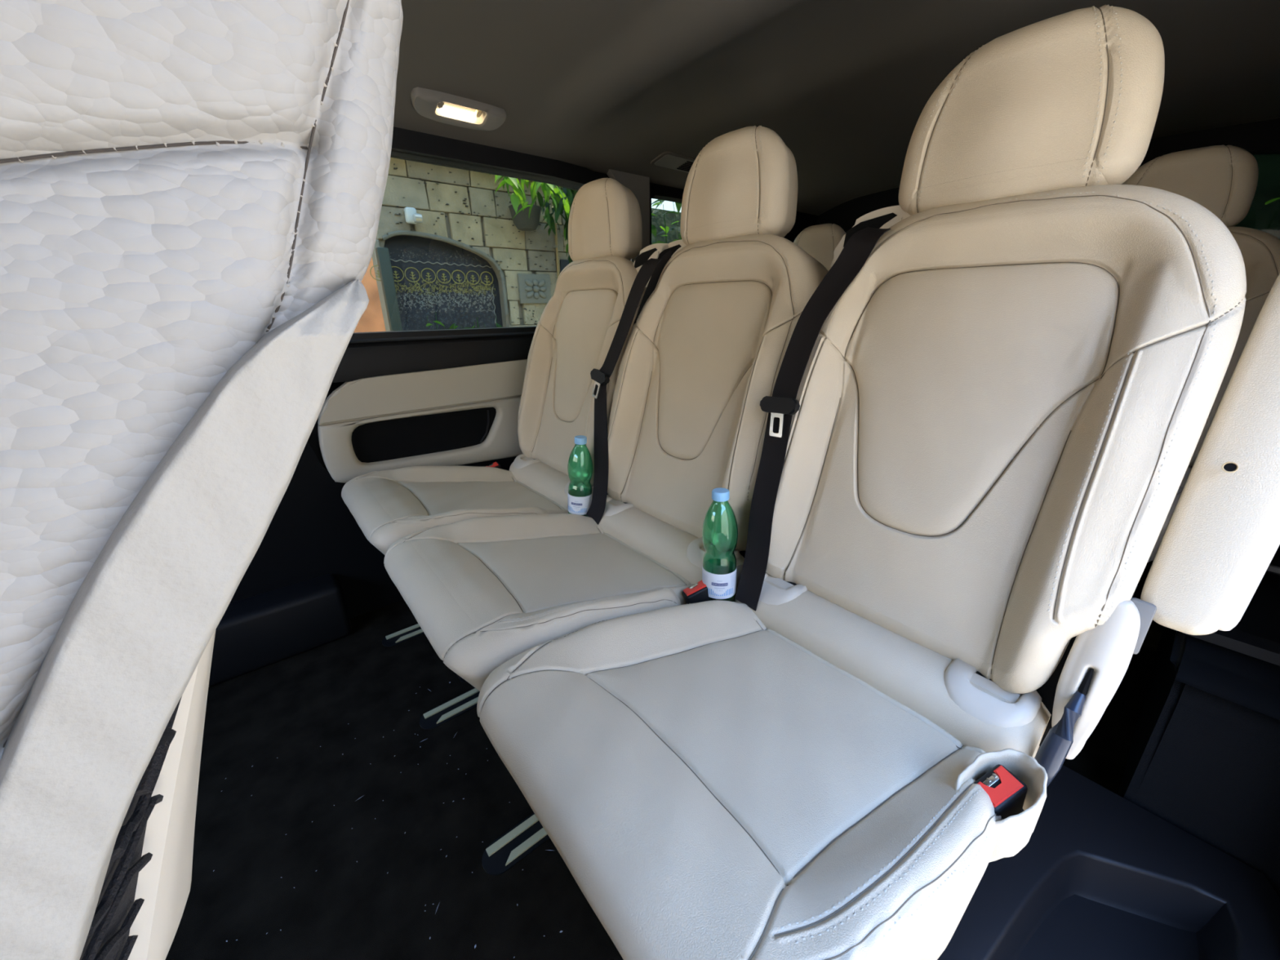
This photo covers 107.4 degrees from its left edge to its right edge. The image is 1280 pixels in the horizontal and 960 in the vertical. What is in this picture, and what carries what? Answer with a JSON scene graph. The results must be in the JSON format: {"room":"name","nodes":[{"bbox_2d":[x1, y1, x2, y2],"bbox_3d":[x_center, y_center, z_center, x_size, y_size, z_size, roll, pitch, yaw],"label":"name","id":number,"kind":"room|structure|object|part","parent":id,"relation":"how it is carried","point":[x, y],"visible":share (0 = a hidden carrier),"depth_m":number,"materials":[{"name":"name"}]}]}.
{"room":"vehicle interior","nodes":[
{"label":"vehicle interior","id":0,"kind":"room"},
{"bbox_2d":[307,182,817,471],"bbox_3d":[-0.605,-0.341,1.682,4.020,1.510,0.150,-16,25,-36],"label":"wall","id":1,"kind":"structure","parent":0,"point":[802,220],"depth_m":1.92,"materials":[{"name":"black plastic"}]},
{"bbox_2d":[208,573,351,687],"bbox_3d":[-1.215,0.469,1.252,0.750,0.180,0.120,-16,25,-36],"label":"trim","id":2,"kind":"structure","parent":1,"relation":"attached to","point":[254,633],"depth_m":1.33,"materials":[{"name":"black plastic"}]},
{"bbox_2d":[230,441,516,618],"bbox_3d":[-0.921,0.090,1.462,3.168,0.891,0.032,-16,25,-36],"label":"trim","id":3,"kind":"structure","parent":1,"relation":"attached to","point":[312,533],"depth_m":1.42,"materials":[{"name":"black plastic"}]},
{"bbox_2d":[317,359,527,483],"bbox_3d":[-0.392,-0.277,1.782,1.404,0.420,0.048,-16,25,-36],"label":"trim panel","id":4,"kind":"object","parent":1,"relation":"attached to","point":[460,415],"visible":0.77,"depth_m":1.52,"materials":[{"name":"beige plastic"}]},
{"bbox_3d":[-0.392,-0.205,1.809,1.404,0.266,0.046,-16,25,-36],"label":"panel","id":5,"kind":"part","parent":4,"relation":"part of","materials":[{"name":"beige plastic"}]},
{"bbox_3d":[-0.388,-0.395,1.736,1.390,0.168,0.038,-16,25,-36],"label":"panel","id":6,"kind":"part","parent":4,"relation":"part of","materials":[{"name":"beige leather"}]},
{"bbox_2d":[331,334,533,382],"bbox_3d":[-0.985,-0.312,1.277,2.540,0.113,0.070,-16,25,-36],"label":"trim","id":7,"kind":"structure","parent":1,"relation":"attached to","point":[358,361],"depth_m":1.48,"materials":[{"name":"black plastic"}]},
{"bbox_2d":[349,331,534,342],"bbox_3d":[-0.994,-0.370,1.266,2.540,0.012,0.064,-16,25,-36],"label":"trim","id":8,"kind":"structure","parent":1,"relation":"attached to","point":[528,332],"depth_m":1.50,"materials":[{"name":"grey plastic"}]},
{"bbox_2d":[353,155,578,333],"bbox_3d":[-0.851,-0.659,1.324,1.900,0.560,0.005,-16,25,-36],"label":"window","id":9,"kind":"structure","parent":1,"relation":"in","point":[455,247],"depth_m":1.53,"materials":[{"name":"clear glass"}]},
{"bbox_2d":[391,126,604,186],"bbox_3d":[-1.008,-0.645,1.108,2.455,0.465,0.032,-16,25,-36],"label":"trim","id":10,"kind":"structure","parent":1,"relation":"attached to","point":[405,140],"depth_m":1.44,"materials":[{"name":"black plastic"}]},
{"bbox_2d":[349,150,651,342],"bbox_3d":[-0.979,-0.638,1.196,2.600,0.570,0.075,-16,25,-36],"label":"trim","id":11,"kind":"structure","parent":1,"relation":"attached to","point":[358,335],"depth_m":1.50,"materials":[{"name":"black plastic"}]},
{"bbox_2d":[606,168,649,262],"bbox_3d":[-0.064,-0.892,1.875,0.195,0.560,0.090,-16,25,-36],"label":"trim","id":12,"kind":"structure","parent":1,"relation":"attached to","point":[639,185],"depth_m":1.80,"materials":[{"name":"grey plastic"}]},
{"bbox_2d":[651,197,681,244],"bbox_3d":[0.371,-1.045,2.249,1.000,0.540,0.005,-16,25,-36],"label":"window","id":13,"kind":"structure","parent":1,"relation":"in","point":[665,214],"depth_m":2.00,"materials":[{"name":"clear glass"}]},
{"bbox_2d":[165,560,1163,959],"bbox_3d":[0.040,0.597,1.185,4.100,0.040,1.980,-16,25,-36],"label":"floor","id":14,"kind":"structure","parent":0,"point":[329,695],"depth_m":0.94,"materials":[{"name":"black carpet"}]},
{"bbox_2d":[0,0,403,959],"bbox_3d":[-0.476,0.314,0.195,0.756,1.186,0.454,-16,25,-36],"label":"seat","id":15,"kind":"object","parent":14,"relation":"on","point":[192,192],"visible":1,"depth_m":0.10,"materials":[{"name":"beige leather"}]},
{"bbox_3d":[-0.182,0.153,0.160,0.015,0.021,0.066,-16,25,-36],"label":"net cord","id":16,"kind":"part","parent":15,"relation":"part of","materials":[{"name":"black fabric"}]},
{"bbox_3d":[-0.190,0.174,0.160,0.020,0.019,0.065,-16,25,-36],"label":"net cord","id":17,"kind":"part","parent":15,"relation":"part of","materials":[{"name":"black fabric"}]},
{"bbox_3d":[-0.174,0.126,0.158,0.009,0.022,0.066,-13,24,-31],"label":"net cord","id":18,"kind":"part","parent":15,"relation":"part of","materials":[{"name":"black fabric"}]},
{"bbox_3d":[-0.195,0.195,0.162,0.009,0.020,0.070,-8,21,-19],"label":"net cord","id":19,"kind":"part","parent":15,"relation":"part of","materials":[{"name":"black fabric"}]},
{"bbox_3d":[-0.166,0.103,0.156,0.009,0.020,0.065,-14,24,-33],"label":"net cord","id":20,"kind":"part","parent":15,"relation":"part of","materials":[{"name":"black fabric"}]},
{"bbox_3d":[-0.194,0.046,0.046,0.315,0.187,0.012,-17,26,-38],"label":"panel","id":21,"kind":"part","parent":15,"relation":"part of","materials":[{"name":"beige leather"}]},
{"bbox_3d":[-0.158,0.083,0.156,0.009,0.020,0.065,-16,25,-36],"label":"net cord","id":22,"kind":"part","parent":15,"relation":"part of","materials":[{"name":"black fabric"}]},
{"bbox_3d":[-0.253,0.221,0.204,0.216,0.390,0.046,-16,25,-36],"label":"shell frame","id":23,"kind":"part","parent":15,"relation":"part of","materials":[{"name":"beige plastic"}]},
{"bbox_3d":[-0.189,-0.103,-0.001,0.334,0.248,0.017,-16,25,-36],"label":"panel","id":24,"kind":"part","parent":15,"relation":"part of","materials":[{"name":"beige leather"}]},
{"bbox_3d":[-0.223,-0.055,0.052,0.347,0.400,0.112,-16,25,-36],"label":"backrest","id":25,"kind":"part","parent":15,"relation":"part of","materials":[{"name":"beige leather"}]},
{"bbox_3d":[-0.138,-0.078,0.121,0.146,0.393,0.108,-16,25,-36],"label":"edge panel","id":26,"kind":"part","parent":15,"relation":"part of","materials":[{"name":"beige leather"}]},
{"bbox_2d":[213,681,562,958],"bbox_3d":[-0.479,0.717,0.813,0.794,0.001,0.877,-16,25,-36],"label":"carpet lint","id":27,"kind":"object","parent":14,"relation":"on","point":[450,682],"visible":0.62,"depth_m":0.88,"materials":[{"name":"fabric"}]},
{"bbox_2d":[382,623,424,646],"bbox_3d":[-0.641,0.455,1.530,0.360,0.010,0.062,-16,25,-36],"label":"rail","id":28,"kind":"object","parent":14,"relation":"on","point":[407,633],"visible":0.45,"depth_m":1.45,"materials":[{"name":"silver metal"}]},
{"bbox_2d":[419,687,479,729],"bbox_3d":[-0.396,0.555,1.250,0.360,0.010,0.062,-16,25,-36],"label":"rail","id":29,"kind":"object","parent":14,"relation":"on","point":[434,717],"visible":0.47,"depth_m":1.18,"materials":[{"name":"silver metal"}]},
{"bbox_2d":[341,177,669,682],"bbox_3d":[-0.343,-0.158,1.297,0.837,1.253,0.612,-16,25,-36],"label":"passenger seat","id":30,"kind":"object","parent":14,"relation":"on","point":[575,331],"visible":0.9,"depth_m":1.33,"materials":[{"name":"beige leather"}]},
{"bbox_3d":[-0.651,0.113,1.222,0.150,0.162,0.375,-16,25,-36],"label":"panel","id":31,"kind":"part","parent":30,"relation":"part of","materials":[{"name":"beige leather"}]},
{"bbox_2d":[341,470,568,555],"bbox_3d":[-0.486,0.108,1.339,0.542,0.242,0.508,-16,25,-36],"label":"cushion","id":32,"kind":"object","parent":30,"relation":"on","point":[388,506],"depth_m":1.27,"materials":[{"name":"beige leather"}]},
{"bbox_3d":[-0.457,0.048,1.329,0.341,0.078,0.352,-16,25,-36],"label":"panel","id":33,"kind":"part","parent":30,"relation":"part of","materials":[{"name":"beige leather"}]},
{"bbox_2d":[485,462,501,468],"bbox_3d":[-0.495,-0.024,1.596,0.064,0.073,0.040,-15,25,-34],"label":"belt buckle","id":34,"kind":"object","parent":30,"relation":"attached to","point":[495,464],"visible":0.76,"depth_m":1.58,"materials":[{"name":"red plastic"}]},
{"bbox_3d":[-0.216,-0.233,1.424,0.116,0.368,0.314,-16,25,-36],"label":"lumbar panel","id":35,"kind":"part","parent":30,"relation":"part of","materials":[{"name":"beige leather"}]},
{"bbox_2d":[567,435,593,516],"bbox_3d":[-0.157,-0.002,1.220,0.073,0.231,0.065,5,21,16],"label":"water bottle","id":36,"kind":"object","parent":30,"relation":"on","point":[580,466],"visible":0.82,"depth_m":1.19,"materials":[{"name":"green plastic"}]},
{"bbox_3d":[-0.156,-0.326,1.432,0.315,0.641,0.495,-16,25,-36],"label":"backrest","id":37,"kind":"part","parent":30,"relation":"part of","materials":[{"name":"beige leather"}]},
{"bbox_3d":[-0.161,-0.511,1.347,0.075,0.201,0.424,-16,25,-36],"label":"panel","id":38,"kind":"part","parent":30,"relation":"part of","materials":[{"name":"beige leather"}]},
{"bbox_3d":[-0.187,-0.366,1.399,0.120,0.371,0.324,-16,25,-36],"label":"panel","id":39,"kind":"part","parent":30,"relation":"part of","materials":[{"name":"beige leather"}]},
{"bbox_3d":[-0.130,-0.726,1.336,0.070,0.217,0.201,-16,25,-36],"label":"panel","id":40,"kind":"part","parent":30,"relation":"part of","materials":[{"name":"beige leather"}]},
{"bbox_2d":[607,249,672,494],"bbox_3d":[-0.028,-0.255,1.211,0.210,0.612,0.109,-9,22,-22],"label":"belt","id":41,"kind":"object","parent":30,"relation":"attached to","point":[652,283],"visible":0.09,"depth_m":1.15,"materials":[{"name":"black fabric"}]},
{"bbox_2d":[481,812,549,875],"bbox_3d":[-0.144,0.660,0.957,0.360,0.010,0.062,-16,25,-36],"label":"rail","id":42,"kind":"object","parent":14,"relation":"on","point":[508,849],"visible":0.47,"depth_m":0.88,"materials":[{"name":"silver metal"}]},
{"bbox_2d":[383,125,828,691],"bbox_3d":[-0.056,-0.041,0.971,0.835,1.253,0.530,-16,25,-36],"label":"passenger seat","id":43,"kind":"object","parent":14,"relation":"on","point":[686,420],"visible":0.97,"depth_m":0.96,"materials":[{"name":"beige leather"}]},
{"bbox_3d":[-0.339,0.241,0.866,0.150,0.162,0.375,-16,25,-36],"label":"panel","id":44,"kind":"part","parent":43,"relation":"part of","materials":[{"name":"beige leather"}]},
{"bbox_2d":[383,520,695,691],"bbox_3d":[-0.175,0.236,0.983,0.542,0.242,0.508,-16,25,-36],"label":"cushion","id":45,"kind":"object","parent":43,"relation":"on","point":[483,594],"depth_m":0.88,"materials":[{"name":"beige leather"}]},
{"bbox_3d":[-0.145,0.176,0.973,0.341,0.078,0.352,-16,25,-36],"label":"panel","id":46,"kind":"part","parent":43,"relation":"part of","materials":[{"name":"beige leather"}]},
{"bbox_2d":[586,257,662,524],"bbox_3d":[-0.070,-0.214,1.182,0.202,0.628,0.163,-16,25,-36],"label":"belt","id":47,"kind":"object","parent":43,"relation":"attached to","point":[602,376],"visible":1,"depth_m":1.19,"materials":[{"name":"black fabric"}]},
{"bbox_3d":[-0.112,-0.233,1.208,0.003,0.043,0.031,4,23,-42],"label":"tongue plate","id":48,"kind":"part","parent":47,"relation":"part of","materials":[{"name":"silver metal"}]},
{"bbox_3d":[0.095,-0.105,1.068,0.116,0.368,0.314,-16,25,-36],"label":"lumbar panel","id":49,"kind":"part","parent":43,"relation":"part of","materials":[{"name":"beige leather"}]},
{"bbox_2d":[681,580,709,604],"bbox_3d":[0.115,0.228,0.892,0.067,0.075,0.038,-7,21,-17],"label":"belt buckle","id":50,"kind":"object","parent":43,"relation":"attached to","point":[697,593],"visible":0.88,"depth_m":0.87,"materials":[{"name":"black plastic"}]},
{"bbox_3d":[0.125,-0.238,1.043,0.120,0.371,0.324,-16,25,-36],"label":"panel","id":51,"kind":"part","parent":43,"relation":"part of","materials":[{"name":"beige leather"}]},
{"bbox_3d":[0.151,-0.384,0.992,0.075,0.201,0.424,-16,25,-36],"label":"panel","id":52,"kind":"part","parent":43,"relation":"part of","materials":[{"name":"beige leather"}]},
{"bbox_3d":[0.155,-0.198,1.076,0.315,0.641,0.495,-16,25,-36],"label":"backrest","id":53,"kind":"part","parent":43,"relation":"part of","materials":[{"name":"beige leather"}]},
{"bbox_2d":[702,488,737,601],"bbox_3d":[0.148,0.127,0.870,0.070,0.230,0.066,15,25,36],"label":"water bottle","id":54,"kind":"object","parent":43,"relation":"on","point":[720,526],"visible":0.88,"depth_m":0.84,"materials":[{"name":"green plastic"}]},
{"bbox_3d":[0.182,-0.599,0.980,0.070,0.217,0.201,-16,25,-36],"label":"panel","id":55,"kind":"part","parent":43,"relation":"part of","materials":[{"name":"beige leather"}]},
{"bbox_3d":[0.170,-0.040,1.154,0.219,0.673,0.380,-16,25,-36],"label":"frame","id":56,"kind":"part","parent":43,"relation":"part of","materials":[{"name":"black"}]},
{"bbox_2d":[793,223,845,271],"bbox_3d":[0.541,-0.453,2.075,0.835,1.253,0.530,-16,25,-36],"label":"passenger seat","id":57,"kind":"object","parent":14,"relation":"on","point":[820,242],"visible":0.08,"depth_m":2.03,"materials":[{"name":"beige leather"}]},
{"bbox_3d":[0.778,-1.011,2.084,0.070,0.217,0.201,-16,25,-36],"label":"panel","id":58,"kind":"part","parent":57,"relation":"part of","materials":[{"name":"beige leather"}]},
{"bbox_2d":[476,4,1246,959],"bbox_3d":[0.256,0.087,0.615,0.835,1.253,0.530,-16,25,-36],"label":"passenger seat","id":59,"kind":"object","parent":14,"relation":"on","point":[996,430],"visible":0.96,"depth_m":0.58,"materials":[{"name":"beige leather"}]},
{"bbox_3d":[-0.028,0.368,0.511,0.150,0.162,0.375,-16,25,-36],"label":"panel","id":60,"kind":"part","parent":59,"relation":"part of","materials":[{"name":"beige leather"}]},
{"bbox_2d":[476,603,1002,959],"bbox_3d":[0.137,0.364,0.627,0.542,0.242,0.508,-16,25,-36],"label":"cushion","id":61,"kind":"object","parent":59,"relation":"on","point":[715,781],"depth_m":0.50,"materials":[{"name":"beige leather"}]},
{"bbox_3d":[0.166,0.303,0.617,0.341,0.078,0.352,-16,25,-36],"label":"panel","id":62,"kind":"part","parent":59,"relation":"part of","materials":[{"name":"beige leather"}]},
{"bbox_2d":[734,226,890,611],"bbox_3d":[0.264,-0.091,0.814,0.211,0.626,0.109,-10,22,-24],"label":"belt","id":63,"kind":"object","parent":59,"relation":"attached to","point":[780,407],"visible":1,"depth_m":0.81,"materials":[{"name":"black fabric"}]},
{"bbox_3d":[0.236,-0.097,0.811,0.003,0.043,0.031,4,9,-42],"label":"tongue plate","id":64,"kind":"part","parent":63,"relation":"part of","materials":[{"name":"silver metal"}]},
{"bbox_3d":[0.407,0.023,0.712,0.116,0.368,0.314,-16,25,-36],"label":"lumbar panel","id":65,"kind":"part","parent":59,"relation":"part of","materials":[{"name":"beige leather"}]},
{"bbox_3d":[0.436,-0.111,0.687,0.120,0.371,0.324,-16,25,-36],"label":"panel","id":66,"kind":"part","parent":59,"relation":"part of","materials":[{"name":"beige leather"}]},
{"bbox_2d":[954,748,1048,862],"bbox_3d":[0.388,0.354,0.510,0.126,0.108,0.062,-12,23,-29],"label":"holder","id":67,"kind":"object","parent":59,"relation":"attached to","point":[1014,780],"visible":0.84,"depth_m":0.50,"materials":[{"name":"beige plastic"}]},
{"bbox_3d":[0.467,-0.070,0.720,0.315,0.641,0.495,-16,25,-36],"label":"backrest","id":68,"kind":"part","parent":59,"relation":"part of","materials":[{"name":"beige leather"}]},
{"bbox_3d":[0.494,-0.471,0.624,0.070,0.217,0.201,-16,25,-36],"label":"panel","id":69,"kind":"part","parent":59,"relation":"part of","materials":[{"name":"beige leather"}]},
{"bbox_3d":[0.463,-0.256,0.636,0.075,0.201,0.424,-16,25,-36],"label":"panel","id":70,"kind":"part","parent":59,"relation":"part of","materials":[{"name":"beige leather"}]},
{"bbox_2d":[1035,586,1156,786],"bbox_3d":[0.528,0.242,0.566,0.172,0.236,0.070,-16,25,-36],"label":"recliner cover","id":71,"kind":"object","parent":59,"relation":"on","point":[1095,662],"visible":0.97,"depth_m":0.53,"materials":[{"name":"beige plastic"}]},
{"bbox_3d":[0.487,0.303,0.549,0.060,0.122,0.024,-16,25,-36],"label":"recline lever","id":72,"kind":"part","parent":71,"relation":"part of","materials":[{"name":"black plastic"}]},
{"bbox_3d":[0.552,0.231,0.597,0.030,0.240,0.050,4,12,-42],"label":"hinge arm","id":73,"kind":"part","parent":71,"relation":"part of","materials":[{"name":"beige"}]},
{"bbox_2d":[1140,273,1279,635],"bbox_3d":[0.659,-0.041,0.496,0.197,0.424,0.083,-16,25,-36],"label":"armrest","id":74,"kind":"object","parent":59,"relation":"attached to","point":[1221,536],"visible":1,"depth_m":0.49,"materials":[{"name":"beige leather"}]},
{"bbox_2d":[937,757,1279,959],"bbox_3d":[0.528,0.742,0.574,0.960,0.100,0.315,-16,25,-36],"label":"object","id":75,"kind":"structure","parent":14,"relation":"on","point":[1099,875],"depth_m":0.74,"materials":[{"name":"black plastic"}]},
{"bbox_2d":[1117,545,1279,897],"bbox_3d":[1.309,0.356,1.020,0.929,0.502,0.230,-16,25,-36],"label":"panel","id":76,"kind":"object","parent":14,"relation":"on","point":[1203,758],"visible":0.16,"depth_m":0.80,"materials":[{"name":"black plastic"}]},
{"bbox_2d":[1121,144,1279,562],"bbox_3d":[1.227,-0.218,1.273,0.835,1.253,0.530,-16,25,-36],"label":"passenger seat","id":77,"kind":"object","parent":14,"relation":"on","point":[1223,180],"visible":0.15,"depth_m":1.20,"materials":[{"name":"beige leather"}]},
{"bbox_3d":[1.465,-0.777,1.283,0.070,0.217,0.201,-16,25,-36],"label":"panel","id":78,"kind":"part","parent":77,"relation":"part of","materials":[{"name":"beige leather"}]},
{"bbox_3d":[1.438,-0.376,1.378,0.315,0.641,0.495,-16,25,-36],"label":"backrest","id":79,"kind":"part","parent":77,"relation":"part of","materials":[{"name":"beige leather"}]},
{"bbox_3d":[1.434,-0.562,1.294,0.075,0.201,0.424,-16,25,-36],"label":"panel","id":80,"kind":"part","parent":77,"relation":"part of","materials":[{"name":"beige leather"}]},
{"bbox_2d":[393,0,1279,215],"bbox_3d":[0.006,-0.784,0.660,4.150,0.115,1.960,-16,25,-36],"label":"ceiling","id":81,"kind":"structure","parent":0,"point":[597,86],"depth_m":1.14,"materials":[{"name":"grey fabric"}]},
{"bbox_2d":[410,87,506,130],"bbox_3d":[-0.486,-0.992,1.262,0.247,0.054,0.094,-16,25,-36],"label":"ceiling lamp","id":82,"kind":"object","parent":81,"relation":"attached to","point":[425,101],"visible":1,"depth_m":1.25,"materials":[{"name":"grey plastic"}]},
{"bbox_2d":[437,101,444,108],"bbox_3d":[-0.519,-0.979,1.223,0.012,0.010,0.022,-16,7,-36],"label":"switch","id":83,"kind":"object","parent":82,"relation":"attached to","point":[440,104],"depth_m":1.22,"materials":[{"name":"grey plastic"}]},
{"bbox_2d":[475,109,481,116],"bbox_3d":[-0.441,-1.002,1.281,0.010,0.010,0.024,-16,7,-36],"label":"switch","id":84,"kind":"object","parent":82,"relation":"attached to","point":[477,113],"depth_m":1.28,"materials":[{"name":"beige"}]},
{"bbox_2d":[650,151,695,173],"bbox_3d":[0.152,-1.175,1.743,0.240,0.032,0.100,-16,25,-36],"label":"ceiling vent","id":85,"kind":"object","parent":81,"relation":"in","point":[668,160],"visible":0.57,"depth_m":1.72,"materials":[{"name":"grey plastic"}]},
{"bbox_2d":[817,118,1279,467],"bbox_3d":[1.598,-0.614,2.116,0.060,1.560,2.000,-16,25,-36],"label":"wall","id":86,"kind":"structure","parent":0,"point":[1261,136],"depth_m":1.57,"materials":[{"name":"black"}]},
{"bbox_2d":[1235,153,1279,239],"bbox_3d":[1.601,-1.029,1.970,0.005,0.420,1.550,-16,25,-36],"label":"window","id":87,"kind":"structure","parent":86,"relation":"in","point":[1264,213],"depth_m":1.50,"materials":[{"name":"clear glass"}]}
]}

